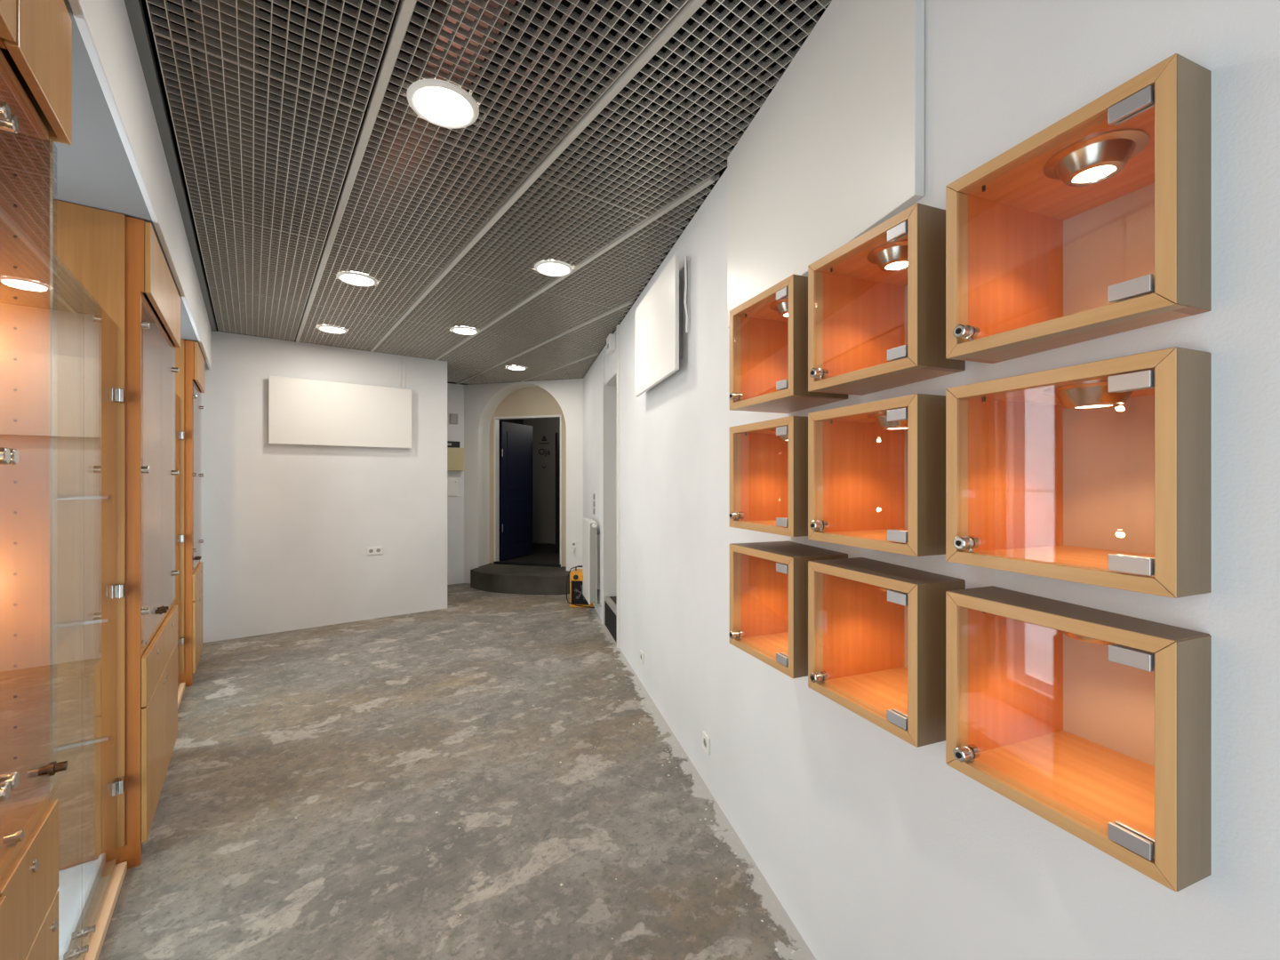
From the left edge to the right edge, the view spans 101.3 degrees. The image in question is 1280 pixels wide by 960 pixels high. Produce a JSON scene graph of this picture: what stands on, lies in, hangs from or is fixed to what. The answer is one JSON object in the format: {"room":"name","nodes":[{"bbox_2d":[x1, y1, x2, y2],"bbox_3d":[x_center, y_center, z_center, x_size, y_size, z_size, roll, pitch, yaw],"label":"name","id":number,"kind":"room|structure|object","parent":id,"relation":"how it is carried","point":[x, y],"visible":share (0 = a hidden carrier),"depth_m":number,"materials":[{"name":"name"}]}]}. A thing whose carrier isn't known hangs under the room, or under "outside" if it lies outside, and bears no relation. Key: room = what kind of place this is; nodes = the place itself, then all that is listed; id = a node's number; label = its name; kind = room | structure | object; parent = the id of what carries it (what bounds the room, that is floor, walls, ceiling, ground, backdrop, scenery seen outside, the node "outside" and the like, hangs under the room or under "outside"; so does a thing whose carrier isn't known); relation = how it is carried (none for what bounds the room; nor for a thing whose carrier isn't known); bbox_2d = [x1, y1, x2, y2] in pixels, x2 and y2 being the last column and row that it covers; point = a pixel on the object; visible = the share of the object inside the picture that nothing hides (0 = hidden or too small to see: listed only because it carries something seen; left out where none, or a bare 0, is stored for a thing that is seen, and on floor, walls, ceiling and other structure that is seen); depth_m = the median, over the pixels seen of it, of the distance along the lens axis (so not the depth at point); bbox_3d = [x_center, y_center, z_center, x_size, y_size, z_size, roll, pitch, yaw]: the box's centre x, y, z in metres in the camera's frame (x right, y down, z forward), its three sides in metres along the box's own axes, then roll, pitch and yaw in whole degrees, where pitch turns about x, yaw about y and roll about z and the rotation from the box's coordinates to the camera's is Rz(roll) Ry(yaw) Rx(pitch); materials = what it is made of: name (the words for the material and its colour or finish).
{"room":"shop","nodes":[
{"label":"shop","id":0,"kind":"room"},
{"bbox_2d":[52,0,208,369],"bbox_3d":[-2.112,-1.061,1.746,0.685,0.078,7.220,0,0,-37],"label":"ceiling","id":1,"kind":"structure","parent":0,"point":[95,171],"depth_m":1.69,"materials":[{"name":"paint"}]},
{"bbox_2d":[200,330,447,642],"bbox_3d":[-3.430,0.058,5.336,2.840,2.885,0.120,0,0,-37],"label":"wall partition","id":2,"kind":"structure","parent":0,"point":[288,531],"depth_m":5.33,"materials":[{"name":"white paint"}]},
{"bbox_2d":[268,376,411,447],"bbox_3d":[-3.082,-0.680,5.478,1.300,0.655,0.066,0,0,-37],"label":"wall panel","id":3,"kind":"object","parent":2,"relation":"attached to","point":[301,411],"visible":1,"depth_m":5.41,"materials":[{"name":"white off-white painted metal"}]},
{"bbox_2d":[367,546,382,554],"bbox_3d":[-2.869,0.765,5.670,0.150,0.082,0.012,0,0,-37],"label":"wall socket","id":4,"kind":"object","parent":2,"relation":"attached to","point":[374,550],"visible":1,"depth_m":5.67,"materials":[{"name":"white plastic"}]},
{"bbox_2d":[400,355,405,388],"bbox_3d":[-2.641,-1.192,5.837,0.053,0.383,0.008,0,0,-37],"label":"duct","id":5,"kind":"object","parent":2,"relation":"attached to","point":[400,356],"visible":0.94,"depth_m":5.83,"materials":[{"name":"white paint"}]},
{"bbox_2d":[447,383,463,584],"bbox_3d":[-2.932,0.058,6.633,1.785,2.885,1.370,0,0,-37],"label":"wall","id":6,"kind":"structure","parent":0,"point":[455,393],"depth_m":7.57,"materials":[{"name":"white paint"}]},
{"bbox_2d":[447,479,457,495],"bbox_3d":[-2.729,0.110,7.497,0.240,0.240,0.021,0,0,-37],"label":"access panel","id":7,"kind":"object","parent":6,"relation":"attached to","point":[452,484],"visible":0.66,"depth_m":7.52,"materials":[{"name":"white paint"}]},
{"bbox_2d":[449,413,457,423],"bbox_3d":[-2.670,-0.880,7.527,0.110,0.140,0.043,0,0,-37],"label":"junction box","id":8,"kind":"object","parent":6,"relation":"attached to","point":[453,418],"visible":1,"depth_m":7.50,"materials":[{"name":"grey plastic"}]},
{"bbox_2d":[447,440,463,471],"bbox_3d":[-2.682,-0.340,7.477,0.310,0.420,0.109,0,0,-37],"label":"box","id":9,"kind":"object","parent":6,"relation":"attached to","point":[455,454],"visible":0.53,"depth_m":7.45,"materials":[{"name":"beige plastic"}]},
{"bbox_2d":[97,583,815,959],"bbox_3d":[-0.887,1.500,3.885,5.200,0.001,9.300,0,0,-37],"label":"floor","id":10,"kind":"structure","parent":0,"point":[228,869],"depth_m":2.38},
{"bbox_2d":[0,0,15,959],"bbox_3d":[-1.095,0.242,0.457,0.580,2.515,0.637,0,0,-37],"label":"tall cabinet","id":11,"kind":"object","parent":10,"relation":"on","point":[7,7],"visible":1,"depth_m":0.86,"materials":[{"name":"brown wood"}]},
{"bbox_2d":[0,0,71,959],"bbox_3d":[-1.387,0.242,0.851,0.580,2.515,0.330,0,0,-37],"label":"tall cabinet","id":12,"kind":"object","parent":10,"relation":"on","point":[36,69],"visible":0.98,"depth_m":1.10,"materials":[{"name":"brown wood"}]},
{"bbox_2d":[47,199,127,959],"bbox_3d":[-1.865,0.241,1.403,0.562,2.518,1.121,0,0,-37],"label":"display cabinet","id":13,"kind":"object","parent":10,"relation":"on","point":[89,392],"depth_m":1.95,"materials":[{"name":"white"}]},
{"bbox_2d":[52,494,84,499],"bbox_3d":[-1.876,0.056,1.395,0.375,0.008,1.115,0,0,-37],"label":"glass shelf","id":14,"kind":"object","parent":13,"relation":"attached to","point":[54,496],"depth_m":1.91,"materials":[{"name":"glass"}]},
{"bbox_2d":[58,216,180,871],"bbox_3d":[-2.477,0.242,2.322,0.580,2.515,1.080,0,0,-37],"label":"tall cabinet","id":15,"kind":"object","parent":10,"relation":"on","point":[152,300],"visible":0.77,"depth_m":2.08,"materials":[{"name":"brown wood"}]},
{"bbox_2d":[173,338,185,709],"bbox_3d":[-3.182,0.241,3.180,0.562,2.518,1.136,0,0,-37],"label":"display window","id":16,"kind":"structure","parent":10,"relation":"on","point":[180,434],"depth_m":3.71,"materials":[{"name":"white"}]},
{"bbox_2d":[181,339,204,686],"bbox_3d":[-3.697,0.242,3.969,0.580,2.515,0.740,0,0,-37],"label":"tall cabinet","id":17,"kind":"object","parent":10,"relation":"on","point":[194,361],"visible":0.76,"depth_m":3.83,"materials":[{"name":"brown wood"}]},
{"bbox_2d":[470,563,570,594],"bbox_3d":[-1.592,1.375,7.276,1.583,0.250,0.752,0,0,15],"label":"step","id":18,"kind":"structure","parent":10,"relation":"on","point":[508,579],"depth_m":6.95,"materials":[{"name":"concrete"}]},
{"bbox_2d":[289,642,799,953],"bbox_3d":[-1.064,1.497,3.483,2.604,0.005,5.356,0,0,-37],"label":"crumbs","id":19,"kind":"object","parent":10,"relation":"on","point":[561,884],"visible":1,"depth_m":2.39,"materials":[{"name":"white"}]},
{"bbox_2d":[566,565,594,607],"bbox_3d":[-0.639,1.262,6.290,0.443,0.475,0.336,0,0,7],"label":"heater","id":20,"kind":"object","parent":10,"relation":"on","point":[577,599],"visible":0.66,"depth_m":6.22,"materials":[{"name":"orange metal"}]},
{"bbox_2d":[571,580,591,605],"bbox_3d":[-0.692,1.335,6.235,0.242,0.281,0.058,0,0,7],"label":"grille","id":21,"kind":"object","parent":20,"relation":"attached to","point":[578,598],"depth_m":6.22,"materials":[{"name":"black metal"}]},
{"bbox_2d":[604,596,616,642],"bbox_3d":[0.521,1.353,5.273,1.654,0.294,0.741,0,0,-14],"label":"step","id":22,"kind":"structure","parent":10,"relation":"on","point":[610,602],"depth_m":5.13,"materials":[{"name":"grey"}]},
{"bbox_2d":[141,0,831,384],"bbox_3d":[-0.619,-1.593,4.112,4.500,0.415,9.255,0,0,-37],"label":"ceiling","id":23,"kind":"structure","parent":0,"point":[262,202],"depth_m":2.31,"materials":[{"name":"black metal"}]},
{"bbox_2d":[67,0,211,369],"bbox_3d":[-1.828,-1.212,1.956,0.020,0.385,7.220,0,0,-37],"label":"beam","id":24,"kind":"structure","parent":23,"relation":"attached to","point":[104,26],"depth_m":1.71,"materials":[{"name":"white paint"}]},
{"bbox_2d":[124,0,216,331],"bbox_3d":[-1.807,-1.398,1.972,0.033,0.034,7.220,0,0,-37],"label":"trim","id":25,"kind":"structure","parent":23,"relation":"attached to","point":[134,9],"depth_m":2.04,"materials":[{"name":"grey metal"}]},
{"bbox_2d":[192,0,259,131],"bbox_3d":[-1.749,-1.600,2.251,0.170,0.200,6.700,0,0,-37],"label":"trim","id":26,"kind":"structure","parent":23,"relation":"attached to","point":[193,1],"depth_m":1.77,"materials":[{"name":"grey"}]},
{"bbox_2d":[316,324,347,333],"bbox_3d":[-2.819,-1.383,4.807,0.250,0.025,0.250,0,0,-37],"label":"recessed light","id":27,"kind":"object","parent":23,"relation":"in","point":[332,329],"visible":1,"depth_m":4.80,"materials":[{"name":"white paint"}]},
{"bbox_2d":[295,0,415,342],"bbox_3d":[-1.288,-1.397,2.356,0.026,0.036,7.220,0,0,-37],"label":"ceiling beam","id":28,"kind":"structure","parent":23,"relation":"attached to","point":[405,8],"depth_m":2.06,"materials":[{"name":"grey metal"}]},
{"bbox_2d":[336,271,377,286],"bbox_3d":[-1.944,-1.383,3.608,0.250,0.025,0.250,0,0,-37],"label":"recessed light","id":29,"kind":"object","parent":23,"relation":"in","point":[355,278],"visible":1,"depth_m":3.59,"materials":[{"name":"white paint"}]},
{"bbox_2d":[310,0,516,345],"bbox_3d":[-1.543,-1.690,3.150,0.170,0.140,7.900,0,0,-37],"label":"trim","id":30,"kind":"structure","parent":23,"relation":"attached to","point":[493,4],"depth_m":1.97,"materials":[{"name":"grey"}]},
{"bbox_2d":[406,79,479,128],"bbox_3d":[-0.725,-1.383,1.934,0.250,0.025,0.250,0,0,-37],"label":"recessed light","id":31,"kind":"object","parent":23,"relation":"in","point":[442,103],"visible":1,"depth_m":1.92,"materials":[{"name":"white paint"}]},
{"bbox_2d":[414,87,471,124],"bbox_3d":[-0.725,-1.387,1.934,0.206,0.018,0.206,0,0,-37],"label":"diffuser","id":32,"kind":"object","parent":31,"relation":"attached to","point":[435,105],"depth_m":1.93,"materials":[{"name":"white plastic"}]},
{"bbox_2d":[450,326,479,335],"bbox_3d":[-1.619,-1.383,4.850,0.250,0.025,0.250,0,0,-37],"label":"recessed light","id":33,"kind":"object","parent":23,"relation":"in","point":[460,330],"visible":1,"depth_m":4.83,"materials":[{"name":"white paint"}]},
{"bbox_2d":[453,327,476,334],"bbox_3d":[-1.619,-1.387,4.850,0.206,0.018,0.206,0,0,-37],"label":"diffuser","id":34,"kind":"object","parent":33,"relation":"attached to","point":[457,330],"depth_m":4.83,"materials":[{"name":"white plastic"}]},
{"bbox_2d":[505,365,527,370],"bbox_3d":[-1.522,-1.383,6.460,0.250,0.025,0.250,0,0,-37],"label":"recessed light","id":35,"kind":"object","parent":23,"relation":"in","point":[510,367],"visible":1,"depth_m":6.43,"materials":[{"name":"white paint"}]},
{"bbox_2d":[508,367,524,369],"bbox_3d":[-1.522,-1.387,6.460,0.206,0.018,0.206,0,0,-37],"label":"diffuser","id":36,"kind":"object","parent":35,"relation":"attached to","point":[510,368],"depth_m":6.48,"materials":[{"name":"white plastic"}]},
{"bbox_2d":[369,0,706,351],"bbox_3d":[-1.080,-1.397,3.202,0.026,0.036,6.109,0,0,-37],"label":"ceiling beam","id":37,"kind":"structure","parent":23,"relation":"attached to","point":[686,12],"depth_m":2.06,"materials":[{"name":"grey metal"}]},
{"bbox_2d":[456,300,632,384],"bbox_3d":[-1.358,-1.397,5.831,0.026,0.036,4.332,0,0,-37],"label":"trim","id":38,"kind":"structure","parent":23,"relation":"attached to","point":[630,301],"depth_m":5.06,"materials":[{"name":"grey metal"}]},
{"bbox_2d":[534,259,573,276],"bbox_3d":[-0.563,-1.383,3.426,0.250,0.025,0.250,0,0,-37],"label":"recessed light","id":39,"kind":"object","parent":23,"relation":"in","point":[552,268],"visible":1,"depth_m":3.41,"materials":[{"name":"white paint"}]},
{"bbox_2d":[434,174,714,360],"bbox_3d":[-1.012,-1.397,4.237,0.026,0.036,4.526,0,0,-37],"label":"trim","id":40,"kind":"structure","parent":23,"relation":"attached to","point":[708,181],"depth_m":3.12,"materials":[{"name":"grey metal"}]},
{"bbox_2d":[464,378,583,583],"bbox_3d":[-1.633,0.058,7.539,1.845,2.885,0.295,0,0,15],"label":"wall","id":41,"kind":"structure","parent":0,"point":[481,401],"depth_m":7.58,"materials":[{"name":"white paint"}]},
{"bbox_2d":[493,560,560,567],"bbox_3d":[-1.655,1.232,7.692,1.075,0.035,0.050,0,0,15],"label":"threshold","id":42,"kind":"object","parent":41,"relation":"attached to","point":[496,562],"depth_m":7.67,"materials":[{"name":"black"}]},
{"bbox_2d":[493,415,561,567],"bbox_3d":[-1.642,0.163,7.739,1.095,2.205,0.112,0,0,15],"label":"doorframe","id":43,"kind":"object","parent":41,"relation":"attached to","point":[496,420],"visible":0.64,"depth_m":7.83,"materials":[{"name":"white"}]},
{"bbox_2d":[520,352,598,382],"bbox_3d":[-1.067,-1.397,6.566,0.026,0.036,2.000,0,0,-37],"label":"trim","id":44,"kind":"structure","parent":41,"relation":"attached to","point":[596,354],"depth_m":6.40,"materials":[{"name":"grey metal"}]},
{"bbox_2d":[570,541,576,551],"bbox_3d":[-0.912,0.909,7.167,0.082,0.141,0.050,0,0,15],"label":"wall socket","id":45,"kind":"object","parent":41,"relation":"attached to","point":[573,544],"visible":1,"depth_m":7.18,"materials":[{"name":"white plastic"}]},
{"bbox_2d":[488,386,566,567],"bbox_3d":[-1.601,0.068,7.683,1.360,2.865,0.001,0,0,15],"label":"wall","id":46,"kind":"structure","parent":0,"point":[530,401],"depth_m":7.69,"materials":[{"name":"beige paint"}]},
{"bbox_2d":[499,543,566,567],"bbox_3d":[-1.062,1.275,9.767,2.900,0.060,4.305,0,0,15],"label":"floor","id":47,"kind":"structure","parent":0,"point":[542,553],"depth_m":8.59,"materials":[{"name":"grey"}]},
{"bbox_2d":[523,417,559,543],"bbox_3d":[-1.991,-0.102,10.673,0.934,2.695,0.600,0,0,15],"label":"wall","id":48,"kind":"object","parent":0,"point":[543,479],"visible":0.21,"depth_m":10.34,"materials":[{"name":"black paint"}]},
{"bbox_2d":[538,435,549,468],"bbox_3d":[-1.883,-0.547,10.330,0.239,0.646,0.005,0,0,15],"label":"sign","id":49,"kind":"object","parent":48,"relation":"attached to","point":[544,436],"depth_m":10.33,"materials":[{"name":"black"}]},
{"bbox_2d":[499,376,583,424],"bbox_3d":[-1.048,-0.128,9.820,2.900,2.745,4.295,0,0,15],"label":"wall","id":50,"kind":"structure","parent":0,"point":[520,420],"depth_m":10.13,"materials":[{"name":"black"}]},
{"bbox_2d":[499,421,532,560],"bbox_3d":[-1.961,0.167,8.385,0.061,2.133,0.808,0,0,24],"label":"door","id":51,"kind":"structure","parent":50,"relation":"in","point":[516,440],"depth_m":8.33,"materials":[{"name":"blue"}]},
{"bbox_2d":[555,432,559,552],"bbox_3d":[-1.129,0.215,9.219,0.101,2.040,0.850,0,0,40],"label":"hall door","id":52,"kind":"structure","parent":50,"relation":"in","point":[557,435],"depth_m":8.91,"materials":[{"name":"black"}]},
{"bbox_2d":[583,0,1279,959],"bbox_3d":[0.337,-0.150,3.424,0.420,3.300,7.783,0,0,-14],"label":"wall","id":53,"kind":"structure","parent":0,"point":[872,845],"depth_m":1.06,"materials":[{"name":"white paint"}]},
{"bbox_2d":[582,517,601,606],"bbox_3d":[-0.545,0.902,5.921,0.126,0.913,0.656,0,0,-14],"label":"panel radiator","id":54,"kind":"object","parent":53,"relation":"attached to","point":[590,540],"visible":1,"depth_m":5.74,"materials":[{"name":"white metal"}]},
{"bbox_2d":[584,517,595,522],"bbox_3d":[-0.574,0.455,5.953,0.052,0.020,0.552,0,0,-14],"label":"grille","id":55,"kind":"object","parent":54,"relation":"attached to","point":[586,519],"depth_m":5.90,"materials":[{"name":"white plastic"}]},
{"bbox_2d":[592,493,594,514],"bbox_3d":[-0.538,0.280,6.119,0.015,0.240,0.070,0,0,-13],"label":"vent strip","id":56,"kind":"object","parent":53,"relation":"attached to","point":[593,493],"visible":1,"depth_m":6.09,"materials":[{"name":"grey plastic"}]},
{"bbox_2d":[601,324,619,648],"bbox_3d":[-0.211,0.059,5.099,0.180,2.883,0.856,0,0,-14],"label":"doorframe","id":57,"kind":"object","parent":53,"relation":"in","point":[611,391],"depth_m":5.45,"materials":[{"name":"white paint"}]},
{"bbox_2d":[606,333,615,354],"bbox_3d":[-0.274,-1.275,4.923,0.063,0.150,0.180,0,0,-14],"label":"alarm box","id":58,"kind":"object","parent":53,"relation":"attached to","point":[611,340],"visible":1,"depth_m":4.84,"materials":[{"name":"white paint"}]},
{"bbox_2d":[640,649,643,663],"bbox_3d":[0.013,1.297,3.844,0.012,0.082,0.082,0,0,-14],"label":"wall socket","id":59,"kind":"object","parent":53,"relation":"attached to","point":[641,652],"visible":1,"depth_m":3.83,"materials":[{"name":"white plastic"}]},
{"bbox_2d":[635,254,687,396],"bbox_3d":[0.119,-0.897,3.255,0.081,0.615,0.971,0,0,-14],"label":"wall panel","id":60,"kind":"object","parent":53,"relation":"attached to","point":[659,316],"visible":1,"depth_m":3.07,"materials":[{"name":"white"}]},
{"bbox_2d":[702,730,710,755],"bbox_3d":[0.322,1.285,2.564,0.012,0.082,0.082,0,0,-14],"label":"wall socket","id":61,"kind":"object","parent":53,"relation":"attached to","point":[706,740],"visible":1,"depth_m":2.55,"materials":[{"name":"white plastic"}]},
{"bbox_2d":[728,416,807,536],"bbox_3d":[0.501,-0.010,1.628,0.355,0.328,0.332,0,0,-21],"label":"display case","id":62,"kind":"object","parent":53,"relation":"attached to","point":[769,459],"visible":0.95,"depth_m":1.71,"materials":[{"name":"brown wood"}]},
{"bbox_2d":[769,428,788,441],"bbox_3d":[0.466,-0.137,1.601,0.132,0.034,0.132,0,0,-37],"label":"spotlight","id":63,"kind":"object","parent":62,"relation":"attached to","point":[781,437],"depth_m":1.59,"materials":[{"name":"grey metal"}]},
{"bbox_2d":[728,274,847,413],"bbox_3d":[0.501,-0.393,1.628,0.355,0.328,0.332,0,0,-21],"label":"display case","id":64,"kind":"object","parent":53,"relation":"attached to","point":[769,331],"visible":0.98,"depth_m":1.68,"materials":[{"name":"brown wood"}]},
{"bbox_2d":[769,297,788,318],"bbox_3d":[0.466,-0.520,1.601,0.132,0.034,0.132,0,0,-37],"label":"spotlight","id":65,"kind":"object","parent":64,"relation":"attached to","point":[780,307],"depth_m":1.58,"materials":[{"name":"grey metal"}]},
{"bbox_2d":[728,540,847,678],"bbox_3d":[0.501,0.373,1.628,0.355,0.328,0.332,0,0,-21],"label":"display case","id":66,"kind":"object","parent":53,"relation":"attached to","point":[769,580],"visible":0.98,"depth_m":1.69,"materials":[{"name":"brown wood"}]},
{"bbox_2d":[727,0,924,327],"bbox_3d":[0.514,-1.018,1.729,0.026,0.732,1.085,0,0,-14],"label":"wall panel","id":67,"kind":"object","parent":53,"relation":"attached to","point":[835,151],"visible":0.81,"depth_m":1.52,"materials":[{"name":"white paint"}]},
{"bbox_2d":[808,393,945,556],"bbox_3d":[0.642,-0.010,1.262,0.355,0.328,0.332,0,0,-21],"label":"display case","id":68,"kind":"object","parent":53,"relation":"attached to","point":[876,469],"visible":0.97,"depth_m":1.35,"materials":[{"name":"brown wood"}]},
{"bbox_2d":[867,412,907,430],"bbox_3d":[0.607,-0.137,1.236,0.132,0.034,0.132,0,0,-37],"label":"spotlight","id":69,"kind":"object","parent":68,"relation":"attached to","point":[881,418],"depth_m":1.22,"materials":[{"name":"grey metal"}]},
{"bbox_2d":[808,202,965,395],"bbox_3d":[0.642,-0.393,1.262,0.355,0.328,0.332,0,0,-21],"label":"display case","id":70,"kind":"object","parent":53,"relation":"attached to","point":[876,302],"visible":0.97,"depth_m":1.29,"materials":[{"name":"brown wood"}]},
{"bbox_2d":[867,239,907,271],"bbox_3d":[0.607,-0.520,1.236,0.132,0.034,0.132,0,0,-37],"label":"spotlight","id":71,"kind":"object","parent":70,"relation":"attached to","point":[886,256],"depth_m":1.21,"materials":[{"name":"grey metal"}]},
{"bbox_2d":[808,557,965,747],"bbox_3d":[0.642,0.373,1.262,0.355,0.328,0.332,0,0,-21],"label":"display case","id":72,"kind":"object","parent":53,"relation":"attached to","point":[876,629],"visible":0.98,"depth_m":1.30,"materials":[{"name":"brown wood"}]},
{"bbox_2d":[879,586,892,591],"bbox_3d":[0.607,0.246,1.236,0.132,0.034,0.132,0,0,-37],"label":"spotlight","id":73,"kind":"object","parent":72,"relation":"attached to","point":[884,589],"depth_m":1.22,"materials":[{"name":"grey metal"}]},
{"bbox_2d":[945,53,1211,363],"bbox_3d":[0.785,-0.393,0.893,0.355,0.328,0.332,0,0,-21],"label":"display case","id":74,"kind":"object","parent":53,"relation":"attached to","point":[1096,224],"visible":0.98,"depth_m":0.92,"materials":[{"name":"brown wood"}]},
{"bbox_2d":[1043,128,1149,186],"bbox_3d":[0.750,-0.520,0.867,0.132,0.034,0.132,0,0,-37],"label":"spotlight","id":75,"kind":"object","parent":74,"relation":"attached to","point":[1094,156],"depth_m":0.84,"materials":[{"name":"grey metal"}]},
{"bbox_2d":[945,585,1211,891],"bbox_3d":[0.785,0.373,0.893,0.355,0.328,0.332,0,0,-21],"label":"display case","id":76,"kind":"object","parent":53,"relation":"attached to","point":[1095,723],"visible":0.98,"depth_m":0.93,"materials":[{"name":"brown wood"}]},
{"bbox_2d":[1062,631,1115,645],"bbox_3d":[0.750,0.246,0.867,0.132,0.034,0.132,0,0,-37],"label":"spotlight","id":77,"kind":"object","parent":76,"relation":"attached to","point":[1079,637],"depth_m":0.84,"materials":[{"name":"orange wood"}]},
{"bbox_2d":[945,346,1211,598],"bbox_3d":[0.785,-0.010,0.893,0.355,0.328,0.332,0,0,-21],"label":"display case","id":78,"kind":"object","parent":53,"relation":"attached to","point":[1097,473],"visible":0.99,"depth_m":0.97,"materials":[{"name":"brown wood"}]},
{"bbox_2d":[1043,379,1133,409],"bbox_3d":[0.750,-0.137,0.867,0.132,0.034,0.132,0,0,-37],"label":"spotlight","id":79,"kind":"object","parent":78,"relation":"attached to","point":[1094,394],"depth_m":0.84,"materials":[{"name":"grey metal"}]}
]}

